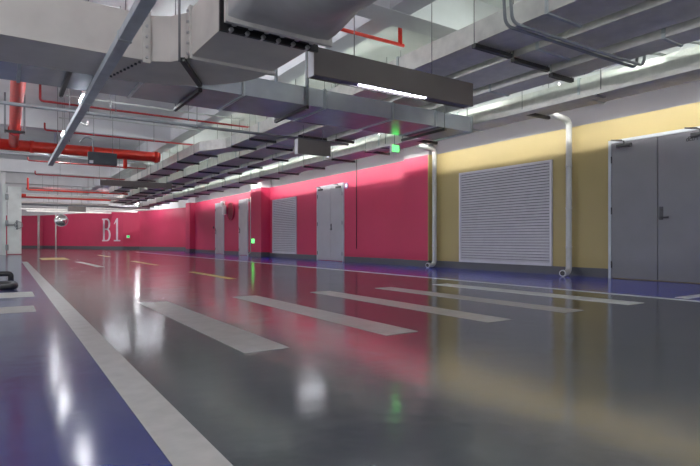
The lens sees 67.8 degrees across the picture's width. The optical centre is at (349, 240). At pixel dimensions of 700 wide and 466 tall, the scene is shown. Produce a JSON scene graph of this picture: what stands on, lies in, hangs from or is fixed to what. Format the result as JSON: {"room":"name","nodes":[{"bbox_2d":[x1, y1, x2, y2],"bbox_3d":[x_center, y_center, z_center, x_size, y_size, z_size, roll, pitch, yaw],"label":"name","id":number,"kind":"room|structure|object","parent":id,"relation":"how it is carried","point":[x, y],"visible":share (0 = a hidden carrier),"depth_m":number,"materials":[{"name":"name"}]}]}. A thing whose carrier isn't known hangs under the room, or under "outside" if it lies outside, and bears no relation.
{"room":"parking garage","nodes":[
{"label":"parking garage","id":0,"kind":"room"},
{"bbox_2d":[0,172,5,254],"bbox_3d":[-19.487,-1.320,23.143,6.980,4.000,0.300,0,0,-33],"label":"wall partition","id":1,"kind":"structure","parent":0,"point":[2,174],"depth_m":24.86,"materials":[{"name":"white paint"}]},
{"bbox_2d":[2,184,22,254],"bbox_3d":[-16.097,-1.000,24.867,0.818,3.360,0.558,0,0,-33],"label":"door","id":2,"kind":"structure","parent":1,"relation":"in","point":[13,222],"depth_m":24.74,"materials":[{"name":"paint"}]},
{"bbox_2d":[21,207,42,245],"bbox_3d":[-27.870,-1.320,45.690,2.442,4.000,0.250,0,0,14],"label":"wall","id":3,"kind":"structure","parent":0,"point":[29,219],"depth_m":45.58,"materials":[{"name":"paint"}]},
{"bbox_2d":[43,201,122,245],"bbox_3d":[-21.724,-1.320,42.095,11.831,4.000,0.250,0,0,34],"label":"wall","id":4,"kind":"structure","parent":0,"point":[82,229],"depth_m":41.59,"materials":[{"name":"paint"}]},
{"bbox_2d":[6,198,88,202],"bbox_3d":[-24.461,-3.070,38.953,16.100,0.500,0.370,0,0,-33],"label":"trim","id":5,"kind":"structure","parent":4,"relation":"attached to","point":[22,199],"depth_m":39.86,"materials":[{"name":"paint"}]},
{"bbox_2d":[42,246,122,249],"bbox_3d":[-21.799,0.560,41.983,11.831,0.240,0.020,0,0,34],"label":"baseboard","id":6,"kind":"structure","parent":4,"relation":"attached to","point":[53,247],"depth_m":41.35,"materials":[{"name":"paint"}]},
{"bbox_2d":[102,219,110,240],"bbox_3d":[-18.656,-0.810,39.891,1.120,1.740,0.014,0,0,34],"label":"letter","id":7,"kind":"object","parent":4,"relation":"attached to","point":[104,229],"depth_m":39.98,"materials":[{"name":"paint"}]},
{"bbox_2d":[123,203,139,245],"bbox_3d":[-16.276,-1.320,38.874,1.209,4.000,0.250,0,0,-4],"label":"wall","id":8,"kind":"structure","parent":0,"point":[131,221],"depth_m":38.75,"materials":[{"name":"paint"}]},
{"bbox_2d":[6,192,141,202],"bbox_3d":[-21.651,-3.070,34.697,16.100,0.500,0.370,0,0,-33],"label":"trim","id":9,"kind":"structure","parent":8,"relation":"attached to","point":[6,192],"depth_m":35.83,"materials":[{"name":"paint"}]},
{"bbox_2d":[123,246,138,249],"bbox_3d":[-16.267,0.560,38.739,1.209,0.240,0.020,0,0,-4],"label":"baseboard","id":10,"kind":"structure","parent":8,"relation":"attached to","point":[124,247],"depth_m":38.73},
{"bbox_2d":[66,95,243,120],"bbox_3d":[-3.897,-2.740,10.848,3.550,0.036,0.036,0,0,-33],"label":"conduit","id":11,"kind":"object","parent":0,"point":[66,95],"visible":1,"depth_m":10.79,"materials":[{"name":"grey metal"}]},
{"bbox_2d":[140,192,185,246],"bbox_3d":[-11.754,-1.320,35.355,10.405,4.000,0.250,0,0,43],"label":"wall","id":12,"kind":"structure","parent":0,"point":[164,225],"depth_m":36.24,"materials":[{"name":"paint"}]},
{"bbox_2d":[139,246,185,250],"bbox_3d":[-11.846,0.560,35.255,10.405,0.240,0.020,0,0,43],"label":"baseboard","id":13,"kind":"structure","parent":12,"relation":"attached to","point":[140,247],"depth_m":36.30,"materials":[{"name":"paint"}]},
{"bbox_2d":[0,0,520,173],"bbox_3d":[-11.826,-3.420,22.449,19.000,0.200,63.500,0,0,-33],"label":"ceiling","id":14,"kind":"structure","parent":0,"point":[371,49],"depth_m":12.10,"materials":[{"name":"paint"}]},
{"bbox_2d":[4,92,24,134],"bbox_3d":[-7.576,-2.865,11.774,0.410,0.910,0.060,0,0,-33],"label":"hanger","id":15,"kind":"object","parent":14,"relation":"hanging from","point":[5,129],"visible":0.93,"depth_m":11.72,"materials":[{"name":"black metal"}]},
{"bbox_2d":[21,201,108,205],"bbox_3d":[-16.548,-2.710,30.416,4.500,1.220,0.400,0,0,-33],"label":"cable tray","id":16,"kind":"object","parent":14,"relation":"hanging from","point":[29,202],"visible":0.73,"depth_m":30.24,"materials":[{"name":"metal"}]},
{"bbox_2d":[21,194,110,200],"bbox_3d":[-16.059,-2.822,29.540,4.550,0.996,0.232,0,0,-33],"label":"pipe","id":17,"kind":"object","parent":14,"relation":"hanging from","point":[22,195],"visible":0.34,"depth_m":29.32,"materials":[{"name":"metal"}]},
{"bbox_2d":[59,71,72,97],"bbox_3d":[-3.277,-2.547,5.997,0.044,1.545,1.180,0,0,-33],"label":"hanger","id":18,"kind":"object","parent":14,"relation":"hanging from","point":[67,77],"visible":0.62,"depth_m":5.95,"materials":[{"name":"black metal"}]},
{"bbox_2d":[26,175,108,191],"bbox_3d":[-13.861,-2.892,26.438,4.400,0.856,0.112,0,0,-33],"label":"conduit","id":19,"kind":"object","parent":14,"relation":"hanging from","point":[42,175],"visible":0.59,"depth_m":26.02,"materials":[{"name":"metal"}]},
{"bbox_2d":[27,210,110,213],"bbox_3d":[-20.273,-2.670,37.782,5.400,1.300,0.400,0,0,-33],"label":"cable tray","id":20,"kind":"object","parent":14,"relation":"hanging from","point":[27,210],"visible":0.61,"depth_m":37.59,"materials":[{"name":"metal"}]},
{"bbox_2d":[26,194,125,199],"bbox_3d":[-13.586,-2.720,26.021,4.400,1.200,0.400,0,0,-33],"label":"cable tray","id":21,"kind":"object","parent":14,"relation":"hanging from","point":[32,195],"visible":0.83,"depth_m":25.77,"materials":[{"name":"metal"}]},
{"bbox_2d":[67,206,85,211],"bbox_3d":[-15.034,-2.445,28.659,0.870,1.750,0.400,0,0,-33],"label":"lamp","id":22,"kind":"object","parent":14,"relation":"hanging from","point":[69,208],"visible":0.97,"depth_m":28.50,"materials":[{"name":"white"}]},
{"bbox_2d":[27,178,127,194],"bbox_3d":[-13.196,-2.822,25.439,4.390,0.996,0.092,0,0,-33],"label":"pipe","id":23,"kind":"object","parent":14,"relation":"hanging from","point":[27,178],"visible":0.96,"depth_m":25.17,"materials":[{"name":"metal"}]},
{"bbox_2d":[21,194,137,212],"bbox_3d":[-17.695,-2.630,34.332,6.900,1.380,0.400,0,0,-33],"label":"cable tray","id":24,"kind":"object","parent":14,"relation":"hanging from","point":[57,209],"visible":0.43,"depth_m":33.69,"materials":[{"name":"metal"}]},
{"bbox_2d":[34,166,124,179],"bbox_3d":[-10.156,-3.004,23.252,6.726,0.632,0.064,0,0,-33],"label":"pipe","id":25,"kind":"object","parent":14,"relation":"hanging from","point":[99,166],"visible":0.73,"depth_m":22.32,"materials":[{"name":"metal"}]},
{"bbox_2d":[0,138,160,168],"bbox_3d":[-10.119,-2.745,13.510,10.000,1.150,0.336,0,0,-33],"label":"pipe","id":26,"kind":"object","parent":14,"relation":"hanging from","point":[30,146],"visible":0.77,"depth_m":14.93,"materials":[{"name":"metal"}]},
{"bbox_2d":[21,203,149,208],"bbox_3d":[-16.413,-2.697,32.662,7.400,1.246,0.192,0,0,-33],"label":"pipe","id":27,"kind":"object","parent":14,"relation":"hanging from","point":[109,206],"visible":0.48,"depth_m":32.91,"materials":[{"name":"metal"}]},
{"bbox_2d":[6,183,169,197],"bbox_3d":[-18.841,-3.070,30.441,16.100,0.500,0.370,0,0,-33],"label":"beam","id":28,"kind":"structure","parent":14,"relation":"attached to","point":[23,186],"depth_m":31.15,"materials":[{"name":"paint"}]},
{"bbox_2d":[6,172,186,191],"bbox_3d":[-16.004,-3.070,26.144,16.100,0.500,0.370,0,0,-33],"label":"beam","id":29,"kind":"structure","parent":14,"relation":"attached to","point":[11,178],"depth_m":26.47,"materials":[{"name":"paint"}]},
{"bbox_2d":[79,100,116,165],"bbox_3d":[-5.850,-2.540,12.108,0.801,1.560,0.066,0,0,-33],"label":"panel","id":30,"kind":"object","parent":14,"relation":"hanging from","point":[95,158],"visible":1,"depth_m":12.13,"materials":[{"name":"metal"}]},
{"bbox_2d":[48,0,156,165],"bbox_3d":[-2.357,-2.482,5.184,0.249,1.675,15.250,0,0,-33],"label":"cable tray","id":31,"kind":"object","parent":14,"relation":"hanging from","point":[139,11],"visible":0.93,"depth_m":4.94,"materials":[{"name":"grey metal"}]},
{"bbox_2d":[59,117,200,130],"bbox_3d":[-4.821,-2.600,11.676,2.980,0.108,0.028,0,0,-33],"label":"conduit","id":32,"kind":"object","parent":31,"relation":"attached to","point":[59,117],"visible":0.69,"depth_m":11.65,"materials":[{"name":"grey metal"}]},
{"bbox_2d":[27,157,177,171],"bbox_3d":[-7.999,-3.005,19.643,7.104,0.630,0.060,0,0,-33],"label":"pipe","id":33,"kind":"object","parent":14,"relation":"hanging from","point":[27,157],"visible":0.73,"depth_m":18.63,"materials":[{"name":"metal"}]},
{"bbox_2d":[0,158,218,181],"bbox_3d":[-13.194,-3.070,21.888,16.100,0.500,0.370,0,0,-33],"label":"beam","id":34,"kind":"structure","parent":14,"relation":"attached to","point":[6,165],"depth_m":22.18,"materials":[{"name":"paint"}]},
{"bbox_2d":[86,203,145,210],"bbox_3d":[-15.721,-2.670,34.245,4.300,1.300,0.720,0,0,-33],"label":"air duct","id":35,"kind":"object","parent":14,"relation":"hanging from","point":[137,203],"visible":0.19,"depth_m":34.28,"materials":[{"name":"metal"}]},
{"bbox_2d":[44,115,193,145],"bbox_3d":[-4.700,-3.016,14.812,6.922,0.608,0.056,0,0,-33],"label":"pipe","id":36,"kind":"object","parent":14,"relation":"hanging from","point":[45,129],"visible":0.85,"depth_m":13.78,"materials":[{"name":"metal"}]},
{"bbox_2d":[0,138,253,172],"bbox_3d":[-10.383,-3.070,17.632,16.100,0.500,0.370,0,0,-33],"label":"beam","id":37,"kind":"structure","parent":14,"relation":"attached to","point":[164,155],"depth_m":18.04,"materials":[{"name":"paint"}]},
{"bbox_2d":[98,138,171,189],"bbox_3d":[-6.647,-2.480,16.192,2.090,1.680,0.350,0,0,-33],"label":"lamp","id":38,"kind":"object","parent":14,"relation":"hanging from","point":[103,182],"visible":0.92,"depth_m":15.95,"materials":[{"name":"white"}]},
{"bbox_2d":[39,84,248,127],"bbox_3d":[-3.014,-2.996,12.030,7.172,0.648,0.056,0,0,-33],"label":"pipe","id":39,"kind":"object","parent":14,"relation":"hanging from","point":[40,99],"visible":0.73,"depth_m":11.04,"materials":[{"name":"metal"}]},
{"bbox_2d":[0,0,305,85],"bbox_3d":[-4.378,-1.995,3.328,8.360,0.510,1.980,0,0,-33],"label":"air duct","id":40,"kind":"object","parent":14,"relation":"hanging from","point":[75,36],"visible":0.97,"depth_m":4.96,"materials":[{"name":"metal"}]},
{"bbox_2d":[219,0,376,52],"bbox_3d":[-0.081,-2.120,3.607,1.000,1.000,2.310,0,0,-33],"label":"air duct","id":41,"kind":"object","parent":40,"relation":"attached to","point":[304,25],"visible":1,"depth_m":4.13,"materials":[{"name":"metal"}]},
{"bbox_2d":[0,104,305,155],"bbox_3d":[-7.579,-3.070,13.384,16.100,0.500,0.370,0,0,-33],"label":"beam","id":42,"kind":"structure","parent":14,"relation":"attached to","point":[35,119],"depth_m":13.89,"materials":[{"name":"paint"}]},
{"bbox_2d":[0,94,348,145],"bbox_3d":[-4.382,-2.717,8.814,10.400,1.206,0.072,0,0,-33],"label":"conduit","id":43,"kind":"object","parent":14,"relation":"hanging from","point":[110,115],"visible":0.81,"depth_m":9.36,"materials":[{"name":"metal"}]},
{"bbox_2d":[173,0,201,111],"bbox_3d":[-2.108,-2.547,6.732,0.044,1.545,1.120,0,0,-33],"label":"hanger","id":44,"kind":"object","parent":14,"relation":"hanging from","point":[198,91],"visible":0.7,"depth_m":6.71,"materials":[{"name":"black metal"}]},
{"bbox_2d":[177,145,199,164],"bbox_3d":[-4.815,-2.796,15.514,0.660,1.047,0.060,0,0,-33],"label":"hanger","id":45,"kind":"object","parent":14,"relation":"hanging from","point":[177,145],"visible":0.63,"depth_m":15.45,"materials":[{"name":"black metal"}]},
{"bbox_2d":[109,0,646,192],"bbox_3d":[-3.207,-2.475,13.460,1.032,0.282,30.000,0,0,-33],"label":"air duct","id":46,"kind":"object","parent":45,"relation":"hanging from","point":[453,52],"visible":0.59,"depth_m":6.51,"materials":[{"name":"metal"}]},
{"bbox_2d":[0,150,194,165],"bbox_3d":[-8.746,-2.690,16.514,9.600,0.100,0.100,0,0,-33],"label":"conduit","id":47,"kind":"object","parent":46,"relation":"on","point":[0,150],"visible":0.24,"depth_m":16.38,"materials":[{"name":"grey metal"}]},
{"bbox_2d":[294,125,330,157],"bbox_3d":[-0.757,-2.030,10.620,0.760,0.600,0.160,0,0,-33],"label":"sign","id":48,"kind":"object","parent":46,"relation":"hanging from","point":[301,146],"visible":1,"depth_m":10.53,"materials":[{"name":"white"}]},
{"bbox_2d":[178,0,201,86],"bbox_3d":[-1.650,-2.270,5.427,0.060,1.100,0.866,0,0,-4],"label":"hanger","id":49,"kind":"object","parent":14,"relation":"hanging from","point":[182,60],"visible":1,"depth_m":5.03,"materials":[{"name":"black metal"}]},
{"bbox_2d":[193,124,217,157],"bbox_3d":[-3.917,-2.796,14.154,0.660,1.047,0.060,0,0,-33],"label":"hanger","id":50,"kind":"object","parent":14,"relation":"hanging from","point":[194,154],"visible":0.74,"depth_m":14.17,"materials":[{"name":"black metal"}]},
{"bbox_2d":[231,115,256,149],"bbox_3d":[-2.647,-2.796,12.992,0.660,1.047,0.060,0,0,-33],"label":"hanger","id":51,"kind":"object","parent":14,"relation":"hanging from","point":[237,147],"visible":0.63,"depth_m":12.90,"materials":[{"name":"black metal"}]},
{"bbox_2d":[239,120,263,160],"bbox_3d":[-2.710,-2.769,14.304,0.700,1.102,0.060,0,0,-33],"label":"hanger","id":52,"kind":"object","parent":14,"relation":"hanging from","point":[240,157],"visible":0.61,"depth_m":14.21,"materials":[{"name":"black metal"}]},
{"bbox_2d":[82,0,435,194],"bbox_3d":[-4.629,-3.071,14.379,0.320,0.497,42.100,0,0,-33],"label":"beam","id":53,"kind":"structure","parent":14,"relation":"attached to","point":[342,41],"depth_m":8.81,"materials":[{"name":"paint"}]},
{"bbox_2d":[249,114,275,143],"bbox_3d":[-2.013,-2.796,12.032,0.660,1.047,0.060,0,0,-33],"label":"hanger","id":54,"kind":"object","parent":14,"relation":"hanging from","point":[250,139],"visible":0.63,"depth_m":11.94,"materials":[{"name":"black metal"}]},
{"bbox_2d":[266,117,292,150],"bbox_3d":[-1.735,-2.769,12.827,0.700,1.102,0.060,0,0,-33],"label":"hanger","id":55,"kind":"object","parent":14,"relation":"hanging from","point":[273,148],"visible":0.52,"depth_m":12.77,"materials":[{"name":"black metal"}]},
{"bbox_2d":[274,51,308,122],"bbox_3d":[-0.854,-2.553,7.501,0.044,1.535,1.020,0,0,-33],"label":"hanger","id":56,"kind":"object","parent":14,"relation":"hanging from","point":[306,107],"visible":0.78,"depth_m":7.13,"materials":[{"name":"black metal"}]},
{"bbox_2d":[0,61,472,140],"bbox_3d":[-3.430,-1.975,5.794,12.660,0.278,0.938,0,0,-33],"label":"air duct","id":57,"kind":"object","parent":56,"relation":"hanging from","point":[258,96],"visible":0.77,"depth_m":7.15,"materials":[{"name":"metal"}]},
{"bbox_2d":[331,134,378,148],"bbox_3d":[0.189,-2.850,14.505,0.400,0.940,2.560,0,0,-33],"label":"lamp","id":58,"kind":"object","parent":14,"relation":"hanging from","point":[336,146],"visible":0.09,"depth_m":14.00,"materials":[{"name":"white"}]},
{"bbox_2d":[341,28,404,47],"bbox_3d":[-0.092,-2.995,6.673,2.000,0.650,0.060,0,0,-33],"label":"pipe","id":59,"kind":"object","parent":14,"relation":"hanging from","point":[349,31],"visible":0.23,"depth_m":6.91,"materials":[{"name":"metal"}]},
{"bbox_2d":[365,136,389,154],"bbox_3d":[0.651,-2.679,12.281,0.700,1.282,0.060,0,0,-33],"label":"hanger","id":60,"kind":"object","parent":14,"relation":"hanging from","point":[376,152],"visible":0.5,"depth_m":12.26,"materials":[{"name":"black metal"}]},
{"bbox_2d":[307,3,472,108],"bbox_3d":[0.574,-2.534,6.227,2.380,1.571,0.160,0,0,-33],"label":"lamp","id":61,"kind":"object","parent":14,"relation":"hanging from","point":[326,65],"visible":0.88,"depth_m":6.06,"materials":[{"name":"white"}]},
{"bbox_2d":[398,27,401,43],"bbox_3d":[0.692,-3.010,7.191,0.057,0.620,0.060,0,0,-33],"label":"sprinkler riser","id":62,"kind":"object","parent":14,"relation":"hanging from","point":[399,29],"visible":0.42,"depth_m":7.17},
{"bbox_2d":[401,105,446,141],"bbox_3d":[1.246,-2.547,8.947,0.044,1.545,1.120,0,0,-33],"label":"hanger","id":63,"kind":"object","parent":14,"relation":"hanging from","point":[444,129],"visible":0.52,"depth_m":8.81,"materials":[{"name":"black metal"}]},
{"bbox_2d":[472,0,512,58],"bbox_3d":[1.740,-2.796,6.349,0.660,1.047,0.060,0,0,-33],"label":"hanger","id":64,"kind":"object","parent":14,"relation":"hanging from","point":[483,48],"visible":0.85,"depth_m":6.29,"materials":[{"name":"black metal"}]},
{"bbox_2d":[452,82,559,113],"bbox_3d":[3.054,-2.850,10.165,0.400,0.940,2.560,0,0,-33],"label":"lamp","id":65,"kind":"object","parent":14,"relation":"hanging from","point":[557,83],"visible":0.13,"depth_m":9.84,"materials":[{"name":"white"}]},
{"bbox_2d":[511,0,549,72],"bbox_3d":[2.321,-2.769,6.685,0.700,1.102,0.060,0,0,-33],"label":"hanger","id":66,"kind":"object","parent":14,"relation":"hanging from","point":[515,60],"visible":0.7,"depth_m":6.63,"materials":[{"name":"black metal"}]},
{"bbox_2d":[366,64,699,151],"bbox_3d":[3.620,-2.652,6.944,0.215,1.335,11.600,0,0,-33],"label":"cable tray","id":67,"kind":"object","parent":14,"relation":"hanging from","point":[692,70],"visible":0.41,"depth_m":7.36,"materials":[{"name":"metal"}]},
{"bbox_2d":[527,83,549,119],"bbox_3d":[3.070,-2.679,8.618,0.700,1.282,0.060,0,0,-33],"label":"hanger","id":68,"kind":"object","parent":14,"relation":"hanging from","point":[536,115],"visible":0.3,"depth_m":8.67,"materials":[{"name":"black metal"}]},
{"bbox_2d":[138,45,699,206],"bbox_3d":[-2.991,-2.237,17.797,0.652,0.277,37.000,0,0,-33],"label":"air duct","id":69,"kind":"object","parent":68,"relation":"hanging from","point":[688,57],"visible":0.8,"depth_m":8.56,"materials":[{"name":"metal"}]},
{"bbox_2d":[549,65,573,82],"bbox_3d":[2.831,-2.732,6.974,0.470,1.177,0.060,0,0,-33],"label":"hanger","id":70,"kind":"object","parent":14,"relation":"hanging from","point":[551,75],"visible":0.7,"depth_m":6.93,"materials":[{"name":"black metal"}]},
{"bbox_2d":[121,17,699,204],"bbox_3d":[-3.913,-2.340,17.188,0.422,0.272,37.000,0,0,-33],"label":"cable tray","id":71,"kind":"object","parent":70,"relation":"hanging from","point":[688,31],"visible":0.44,"depth_m":7.01,"materials":[{"name":"metal"}]},
{"bbox_2d":[390,135,398,152],"bbox_3d":[0.842,-1.933,9.813,0.180,0.545,0.070,0,0,-33],"label":"exit sign","id":72,"kind":"object","parent":71,"relation":"hanging from","point":[394,148],"visible":0.91,"depth_m":9.78,"materials":[{"name":"green"}]},
{"bbox_2d":[502,0,638,67],"bbox_3d":[2.649,-2.713,6.064,2.191,1.157,0.125,0,0,-23],"label":"conduit","id":73,"kind":"object","parent":14,"relation":"hanging from","point":[507,24],"visible":0.9,"depth_m":5.89,"materials":[{"name":"metal"}]},
{"bbox_2d":[509,0,645,65],"bbox_3d":[2.699,-2.713,5.989,2.191,1.157,0.125,0,0,-23],"label":"conduit","id":74,"kind":"object","parent":14,"relation":"hanging from","point":[513,20],"visible":0.93,"depth_m":5.83,"materials":[{"name":"metal"}]},
{"bbox_2d":[574,65,623,80],"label":"lamp","id":75,"kind":"object","parent":14,"relation":"hanging from","point":[618,66],"depth_m":8.37,"materials":[{"name":"white"}]},
{"bbox_2d":[662,44,698,54],"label":"lamp","id":76,"kind":"object","parent":14,"relation":"hanging from","point":[691,45],"depth_m":7.36,"materials":[{"name":"white"}]},
{"bbox_3d":[-4.931,-2.865,7.768,0.410,0.910,0.060,0,0,-33],"label":"hanger","id":77,"kind":"object","parent":14,"relation":"hanging from","visible":0},
{"bbox_2d":[8,80,25,147],"bbox_3d":[-3.910,-2.600,6.226,0.270,0.270,18.700,0,0,-33],"label":"pipe","id":78,"kind":"object","parent":77,"relation":"hanging from","point":[17,90],"visible":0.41,"depth_m":10.15,"materials":[{"name":"red metal"}]},
{"bbox_2d":[0,248,699,465],"bbox_3d":[-11.826,0.755,22.449,19.000,0.150,63.500,0,0,-33],"label":"floor","id":79,"kind":"structure","parent":0,"point":[602,384],"depth_m":2.77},
{"bbox_2d":[0,271,13,279],"bbox_3d":[-6.492,0.604,8.535,1.656,0.153,0.090,0,0,-33],"label":"bar","id":80,"kind":"object","parent":79,"relation":"on","point":[9,274],"visible":0.98,"depth_m":8.92,"materials":[{"name":"black metal"}]},
{"bbox_2d":[0,281,18,290],"bbox_3d":[-5.318,0.629,6.824,1.645,0.103,0.740,0,0,-33],"label":"bar","id":81,"kind":"object","parent":79,"relation":"on","point":[4,285],"visible":1,"depth_m":6.98,"materials":[{"name":"metal"}]},
{"bbox_2d":[0,292,34,298],"bbox_3d":[-4.261,0.678,6.444,0.590,0.003,0.750,0,0,-33],"label":"floor marking","id":82,"kind":"object","parent":79,"relation":"on","point":[11,294],"visible":1,"depth_m":6.41,"materials":[{"name":"white paint"}]},
{"bbox_2d":[0,305,35,313],"bbox_3d":[-3.372,0.678,5.053,0.540,0.003,0.550,0,0,-33],"label":"floor marking","id":83,"kind":"object","parent":79,"relation":"on","point":[18,309],"visible":1,"depth_m":5.11,"materials":[{"name":"white paint"}]},
{"bbox_2d":[37,215,39,247],"bbox_3d":[-26.856,-0.770,44.940,0.180,2.900,0.180,0,0,-33],"label":"pipe","id":84,"kind":"object","parent":79,"relation":"on","point":[38,216],"visible":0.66,"depth_m":44.88,"materials":[{"name":"white plastic"}]},
{"bbox_2d":[54,214,67,248],"bbox_3d":[-22.665,-0.695,40.871,0.949,2.750,0.381,0,0,-10],"label":"convex mirror","id":85,"kind":"object","parent":79,"relation":"on","point":[60,220],"visible":0.99,"depth_m":40.87,"materials":[{"name":"white plastic"}]},
{"bbox_2d":[22,262,232,465],"bbox_3d":[-4.160,0.678,7.199,0.150,0.003,22.600,0,0,-33],"label":"lane line","id":86,"kind":"object","parent":79,"relation":"on","point":[182,444],"visible":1,"depth_m":2.20,"materials":[{"name":"white paint"}]},
{"bbox_2d":[191,272,235,278],"bbox_3d":[-2.753,0.678,10.249,0.140,0.003,2.460,0,0,-33],"label":"floor marking","id":87,"kind":"object","parent":79,"relation":"on","point":[191,272],"visible":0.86,"depth_m":10.08,"materials":[{"name":"yellow paint"}]},
{"bbox_2d":[139,301,288,352],"bbox_3d":[-1.345,0.678,4.487,0.300,0.003,3.030,0,0,-33],"label":"zebra crossing","id":88,"kind":"object","parent":79,"relation":"on","point":[244,341],"visible":1,"depth_m":3.96,"materials":[{"name":"white paint"}]},
{"bbox_2d":[234,295,417,334],"bbox_3d":[-0.452,0.678,5.076,0.300,0.003,3.030,0,0,-33],"label":"zebra crossing","id":89,"kind":"object","parent":79,"relation":"on","point":[376,327],"visible":1,"depth_m":4.58,"materials":[{"name":"white paint"}]},
{"bbox_2d":[311,291,511,322],"bbox_3d":[0.433,0.678,5.660,0.300,0.003,3.030,0,0,-33],"label":"zebra crossing","id":90,"kind":"object","parent":79,"relation":"on","point":[466,315],"visible":1,"depth_m":5.26,"materials":[{"name":"white paint"}]},
{"bbox_2d":[141,252,699,301],"bbox_3d":[-2.882,0.678,16.072,0.100,0.003,36.000,0,0,-33],"label":"lane line","id":91,"kind":"object","parent":79,"relation":"on","point":[141,252],"visible":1,"depth_m":8.03,"materials":[{"name":"paint"}]},
{"bbox_2d":[416,144,436,267],"bbox_3d":[1.920,-0.858,12.905,0.634,3.073,0.178,0,0,-33],"label":"drain pipe","id":92,"kind":"object","parent":79,"relation":"on","point":[424,146],"visible":0.98,"depth_m":13.02,"materials":[{"name":"white plastic"}]},
{"bbox_2d":[376,287,583,312],"bbox_3d":[1.309,0.678,6.239,0.300,0.003,3.030,0,0,-33],"label":"zebra crossing","id":93,"kind":"object","parent":79,"relation":"on","point":[493,301],"visible":1,"depth_m":5.88,"materials":[{"name":"white paint"}]},
{"bbox_2d":[432,284,641,304],"bbox_3d":[2.235,0.678,6.850,0.320,0.003,3.030,0,0,-33],"label":"zebra crossing","id":94,"kind":"object","parent":79,"relation":"on","point":[450,285],"visible":1,"depth_m":6.53,"materials":[{"name":"paint"}]},
{"bbox_2d":[549,113,571,276],"bbox_3d":[3.981,-0.858,9.784,0.634,3.073,0.178,0,0,-33],"label":"drain pipe","id":95,"kind":"object","parent":79,"relation":"on","point":[567,271],"visible":1,"depth_m":9.90,"materials":[{"name":"white plastic"}]},
{"bbox_2d":[195,40,699,283],"bbox_3d":[0.976,-1.320,15.264,0.250,4.000,37.400,0,0,-33],"label":"wall","id":96,"kind":"structure","parent":0,"point":[380,177],"depth_m":11.97,"materials":[{"name":"paint"}]},
{"bbox_2d":[186,186,194,248],"bbox_3d":[-9.244,-1.320,30.325,0.410,4.000,0.800,0,0,-33],"label":"column","id":97,"kind":"structure","parent":96,"relation":"attached to","point":[190,203],"depth_m":30.00,"materials":[{"name":"paint"}]},
{"bbox_2d":[215,203,223,253],"bbox_3d":[-6.668,-0.620,26.514,0.112,2.600,1.260,0,0,-33],"label":"door","id":98,"kind":"structure","parent":96,"relation":"in","point":[219,218],"depth_m":26.49,"materials":[{"name":"metal"}]},
{"bbox_2d":[220,201,225,214],"bbox_3d":[-6.201,-1.615,25.654,0.280,0.690,0.550,0,0,-33],"label":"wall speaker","id":99,"kind":"object","parent":96,"relation":"attached to","point":[222,203],"visible":1,"depth_m":25.43,"materials":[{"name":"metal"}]},
{"bbox_2d":[227,201,234,220],"bbox_3d":[-5.774,-1.420,25.187,0.080,0.940,0.940,0,0,-33],"label":"wall fan","id":100,"kind":"object","parent":96,"relation":"attached to","point":[230,207],"visible":1,"depth_m":25.20,"materials":[{"name":"red paint"}]},
{"bbox_2d":[239,198,247,255],"bbox_3d":[-4.908,-0.605,23.847,0.112,2.570,1.070,0,0,-33],"label":"door","id":101,"kind":"structure","parent":96,"relation":"in","point":[243,203],"depth_m":23.82,"materials":[{"name":"metal"}]},
{"bbox_2d":[251,164,269,251],"bbox_3d":[-3.768,-1.320,21.868,0.390,4.000,1.050,0,0,-33],"label":"column","id":102,"kind":"structure","parent":96,"relation":"attached to","point":[260,192],"depth_m":21.51,"materials":[{"name":"paint"}]},
{"bbox_2d":[272,196,296,253],"bbox_3d":[-2.580,-0.570,20.382,0.045,2.160,2.080,0,0,-33],"label":"louvres","id":103,"kind":"object","parent":96,"relation":"attached to","point":[284,210],"visible":1,"depth_m":20.32,"materials":[{"name":"metal"}]},
{"bbox_2d":[316,182,343,261],"bbox_3d":[-0.738,-0.595,17.451,0.201,2.550,1.720,0,0,-33],"label":"door","id":104,"kind":"structure","parent":96,"relation":"in","point":[330,198],"depth_m":17.43,"materials":[{"name":"metal"}]},
{"bbox_2d":[356,139,356,248],"bbox_3d":[0.202,-1.530,16.191,0.024,3.580,0.024,0,0,-33],"label":"cable","id":105,"kind":"object","parent":96,"relation":"attached to","point":[356,139],"visible":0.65,"depth_m":16.18,"materials":[{"name":"black rubber"}]},
{"bbox_2d":[185,249,607,277],"bbox_3d":[0.730,0.580,15.042,0.405,0.200,37.300,0,0,-33],"label":"baseboard","id":106,"kind":"structure","parent":96,"relation":"attached to","point":[552,270],"depth_m":12.45,"materials":[{"name":"paint"}]},
{"bbox_2d":[404,143,432,260],"bbox_3d":[1.789,-1.320,13.661,0.160,4.000,0.970,0,0,-33],"label":"column","id":107,"kind":"structure","parent":96,"relation":"attached to","point":[417,161],"depth_m":13.56,"materials":[{"name":"paint"}]},
{"bbox_2d":[356,0,619,77],"bbox_3d":[-1.997,-3.070,4.931,16.100,0.500,0.370,0,0,-33],"label":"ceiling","id":108,"kind":"structure","parent":96,"relation":"attached to","point":[448,16],"depth_m":6.87,"materials":[{"name":"paint"}]},
{"bbox_2d":[459,160,552,265],"bbox_3d":[3.327,-0.550,11.436,0.045,2.120,2.540,0,0,-33],"label":"louvres","id":109,"kind":"object","parent":96,"relation":"attached to","point":[506,213],"visible":1,"depth_m":11.29,"materials":[{"name":"metal"}]},
{"bbox_2d":[608,126,699,282],"bbox_3d":[5.094,-0.555,8.618,0.201,2.470,1.770,0,0,-33],"label":"door","id":110,"kind":"structure","parent":96,"relation":"in","point":[654,179],"depth_m":8.72,"materials":[{"name":"metal"}]},
{"bbox_3d":[-9.636,-2.769,24.794,0.700,1.102,0.060,0,0,-33],"label":"hanger","id":111,"kind":"object","parent":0,"visible":0},
{"bbox_2d":[109,0,699,203],"bbox_3d":[-4.402,-2.422,16.866,0.652,0.287,37.000,0,0,-33],"label":"cable tray","id":112,"kind":"object","parent":111,"relation":"hanging from","point":[648,16],"visible":0.57,"depth_m":6.47,"materials":[{"name":"metal"}]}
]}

